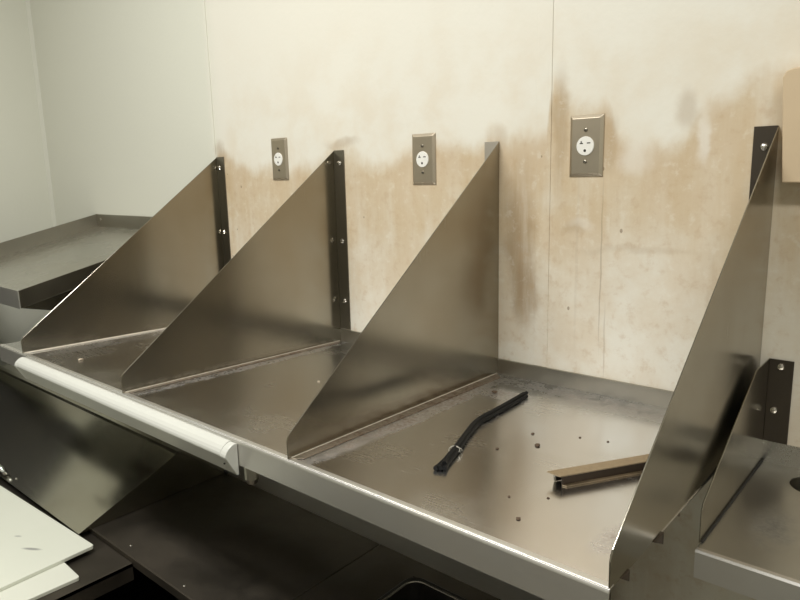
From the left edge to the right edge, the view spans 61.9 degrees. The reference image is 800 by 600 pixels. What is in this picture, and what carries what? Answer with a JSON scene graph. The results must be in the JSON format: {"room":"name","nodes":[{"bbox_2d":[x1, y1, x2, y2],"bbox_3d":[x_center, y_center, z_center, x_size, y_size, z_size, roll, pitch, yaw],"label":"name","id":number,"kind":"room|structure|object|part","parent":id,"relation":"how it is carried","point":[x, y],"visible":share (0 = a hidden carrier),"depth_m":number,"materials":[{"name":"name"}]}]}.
{"room":"commercial kitchen","nodes":[
{"label":"commercial kitchen","id":0,"kind":"room"},
{"bbox_2d":[0,0,52,365],"bbox_3d":[-2.605,-0.104,1.685,0.100,3.150,3.300,8,14,40],"label":"wall","id":1,"kind":"structure","parent":0,"point":[25,209],"depth_m":2.74,"materials":[{"name":"white paint"}]},
{"bbox_2d":[30,0,799,599],"bbox_3d":[0.391,-0.111,1.340,5.083,3.150,0.100,8,14,40],"label":"wall","id":2,"kind":"structure","parent":0,"point":[639,249],"depth_m":1.40,"materials":[{"name":"white paint"}]},
{"bbox_2d":[25,0,56,226],"bbox_3d":[-1.490,-0.358,2.868,0.012,3.150,0.012,8,14,40],"label":"trim","id":3,"kind":"structure","parent":2,"relation":"attached to","point":[29,17],"depth_m":2.79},
{"bbox_2d":[0,214,151,309],"bbox_3d":[-1.124,-0.091,2.251,0.620,0.350,0.532,8,14,40],"label":"shelf","id":4,"kind":"object","parent":2,"relation":"attached to","point":[42,266],"visible":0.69,"depth_m":2.20,"materials":[{"name":"metal"}]},
{"bbox_2d":[97,214,151,228],"bbox_3d":[-0.955,-0.279,2.420,0.618,0.052,0.002,8,14,40],"label":"backsplash","id":5,"kind":"structure","parent":2,"relation":"attached to","point":[115,221],"depth_m":2.49,"materials":[{"name":"metal"}]},
{"bbox_2d":[201,0,215,159],"bbox_3d":[-0.581,-0.878,1.963,0.017,1.832,0.003,8,14,40],"label":"trim","id":6,"kind":"structure","parent":2,"relation":"attached to","point":[202,1],"depth_m":2.00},
{"bbox_2d":[271,137,288,179],"bbox_3d":[-0.335,-0.390,1.847,0.068,0.114,0.009,8,14,40],"label":"wall outlet","id":7,"kind":"object","parent":2,"relation":"attached to","point":[279,147],"visible":1,"depth_m":1.84,"materials":[{"name":"metal"}]},
{"bbox_2d":[274,153,282,165],"bbox_3d":[-0.337,-0.390,1.845,0.036,0.036,0.003,8,14,40],"label":"receptacle","id":8,"kind":"object","parent":7,"relation":"attached to","point":[278,157],"depth_m":1.84,"materials":[{"name":"white plastic"}]},
{"bbox_2d":[0,125,778,599],"bbox_3d":[-0.233,-0.037,1.424,1.702,0.570,0.614,8,14,40],"label":"wall shelf","id":9,"kind":"object","parent":2,"relation":"attached to","point":[237,349],"visible":0.98,"depth_m":1.22,"materials":[{"name":"metal"}]},
{"bbox_3d":[-0.758,-0.142,1.864,0.002,0.501,0.611,8,14,41],"label":"divider panel","id":10,"kind":"part","parent":9,"relation":"part of","materials":[{"name":"metal"}]},
{"bbox_2d":[14,357,238,474],"bbox_3d":[-0.613,0.218,1.381,0.892,0.057,0.025,8,14,40],"label":"rail","id":11,"kind":"object","parent":9,"relation":"attached to","point":[217,450],"visible":1,"depth_m":1.28,"materials":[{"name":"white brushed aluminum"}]},
{"bbox_3d":[-0.366,-0.088,1.531,0.002,0.501,0.611,8,14,41],"label":"divider panel","id":12,"kind":"part","parent":9,"relation":"part of","materials":[{"name":"metal"}]},
{"bbox_3d":[-0.251,0.279,1.125,0.025,0.063,0.025,8,14,40],"label":"support post","id":13,"kind":"part","parent":9,"relation":"part of","materials":[{"name":"metal"}]},
{"bbox_3d":[0.017,-0.035,1.205,0.002,0.501,0.611,8,14,39],"label":"divider panel","id":14,"kind":"part","parent":9,"relation":"part of","materials":[{"name":"metal"}]},
{"bbox_2d":[433,391,527,470],"bbox_3d":[0.146,0.213,1.156,0.041,0.022,0.411,4,12,28],"label":"bundle","id":15,"kind":"object","parent":9,"relation":"on","point":[443,465],"visible":1,"depth_m":1.12,"materials":[{"name":"black rubber"}]},
{"bbox_2d":[547,454,648,486],"bbox_3d":[0.314,0.243,0.961,0.222,0.021,0.023,-5,11,-19],"label":"channel","id":16,"kind":"object","parent":9,"relation":"on","point":[606,470],"visible":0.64,"depth_m":0.94,"materials":[{"name":"metal"}]},
{"bbox_3d":[0.408,0.021,0.873,0.002,0.505,0.611,8,14,40],"label":"divider panel","id":17,"kind":"part","parent":9,"relation":"part of","materials":[{"name":"metal"}]},
{"bbox_2d":[412,133,435,184],"bbox_3d":[0.053,-0.321,1.520,0.068,0.114,0.009,8,14,40],"label":"wall outlet","id":18,"kind":"object","parent":2,"relation":"attached to","point":[423,145],"visible":1,"depth_m":1.51,"materials":[{"name":"metal"}]},
{"bbox_2d":[416,151,428,166],"bbox_3d":[0.051,-0.320,1.518,0.036,0.036,0.003,8,14,40],"label":"receptacle","id":19,"kind":"object","parent":18,"relation":"attached to","point":[422,157],"depth_m":1.52,"materials":[{"name":"white plastic"}]},
{"bbox_2d":[340,329,673,407],"bbox_3d":[-0.031,0.114,1.689,1.699,0.038,0.006,8,14,40],"label":"backsplash","id":20,"kind":"structure","parent":2,"relation":"attached to","point":[592,384],"depth_m":1.35,"materials":[{"name":"metal"}]},
{"bbox_2d":[534,0,553,366],"bbox_3d":[0.275,-0.759,1.236,0.031,1.832,0.002,8,14,40],"label":"trim","id":21,"kind":"structure","parent":2,"relation":"attached to","point":[545,36],"depth_m":1.33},
{"bbox_2d":[569,114,604,176],"bbox_3d":[0.352,-0.292,1.263,0.068,0.114,0.009,8,14,40],"label":"wall outlet","id":22,"kind":"object","parent":2,"relation":"attached to","point":[587,131],"visible":1,"depth_m":1.26,"materials":[{"name":"metal"}]},
{"bbox_2d":[576,136,593,155],"bbox_3d":[0.351,-0.291,1.261,0.036,0.036,0.003,8,14,40],"label":"receptacle","id":23,"kind":"object","parent":22,"relation":"attached to","point":[584,144],"depth_m":1.26,"materials":[{"name":"white plastic"}]},
{"bbox_2d":[693,358,799,599],"bbox_3d":[0.753,0.273,0.796,0.653,0.232,0.356,8,14,40],"label":"wall shelf","id":24,"kind":"object","parent":2,"relation":"attached to","point":[749,531],"visible":1,"depth_m":0.97,"materials":[{"name":"metal"}]},
{"bbox_3d":[0.512,0.213,1.009,0.002,0.182,0.335,8,14,40],"label":"panel","id":25,"kind":"part","parent":24,"relation":"part of","materials":[{"name":"metal"}]},
{"bbox_2d":[789,478,799,491],"bbox_3d":[0.655,0.320,1.054,0.076,0.048,0.076,8,14,40],"label":"hole","id":26,"kind":"object","parent":24,"relation":"on","point":[794,483],"depth_m":1.08,"materials":[{"name":"metal"}]},
{"bbox_2d":[762,440,799,468],"bbox_3d":[0.870,0.293,0.936,0.652,0.040,0.002,8,14,40],"label":"backsplash","id":27,"kind":"structure","parent":2,"relation":"attached to","point":[773,452],"depth_m":1.13,"materials":[{"name":"metal"}]},
{"bbox_2d":[782,67,799,182],"bbox_3d":[0.679,-0.259,0.960,0.228,0.180,0.043,8,14,40],"label":"cardboard box","id":28,"kind":"object","parent":2,"relation":"attached to","point":[790,121],"visible":1,"depth_m":1.01,"materials":[{"name":"brown cardboard"}]},
{"bbox_3d":[-0.679,1.753,0.386,5.083,0.100,3.500,8,14,40],"label":"floor","id":29,"kind":"structure","parent":0,"visible":0},
{"bbox_2d":[0,364,610,599],"bbox_3d":[-0.735,0.883,1.747,2.235,1.100,0.960,8,14,40],"label":"prep table","id":30,"kind":"object","parent":29,"relation":"on","point":[162,521],"visible":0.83,"depth_m":1.53,"materials":[{"name":"metal"}]},
{"bbox_2d":[0,562,78,599],"bbox_3d":[-0.950,0.546,1.445,0.600,0.008,0.260,9,15,42],"label":"cutting board","id":31,"kind":"object","parent":30,"relation":"on","point":[53,579],"visible":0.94,"depth_m":1.31,"materials":[{"name":"white plastic"}]},
{"bbox_2d":[0,486,92,591],"bbox_3d":[-1.011,0.524,1.523,0.660,0.008,0.300,7,14,38],"label":"cutting board","id":32,"kind":"object","parent":31,"relation":"on","point":[32,543],"visible":1,"depth_m":1.45,"materials":[{"name":"white plastic"}]},
{"bbox_2d":[0,364,223,533],"bbox_3d":[-1.065,0.376,2.018,1.239,0.109,0.388,8,14,40],"label":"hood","id":33,"kind":"object","parent":30,"relation":"attached to","point":[88,470],"depth_m":1.73,"materials":[{"name":"metal"}]},
{"bbox_3d":[-0.848,0.464,1.874,1.812,0.020,0.362,8,14,40],"label":"panel","id":34,"kind":"part","parent":30,"relation":"part of","materials":[{"name":"metal"}]},
{"bbox_3d":[0.000,0.573,1.152,0.420,0.003,0.361,8,14,40],"label":"panel","id":35,"kind":"part","parent":30,"relation":"part of","materials":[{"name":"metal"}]},
{"bbox_2d":[377,577,466,599],"bbox_3d":[0.037,0.645,1.128,0.276,0.143,0.292,8,14,40],"label":"pan","id":36,"kind":"object","parent":30,"relation":"in","point":[415,588],"visible":1,"depth_m":1.28,"materials":[{"name":"black metal"}]}
]}

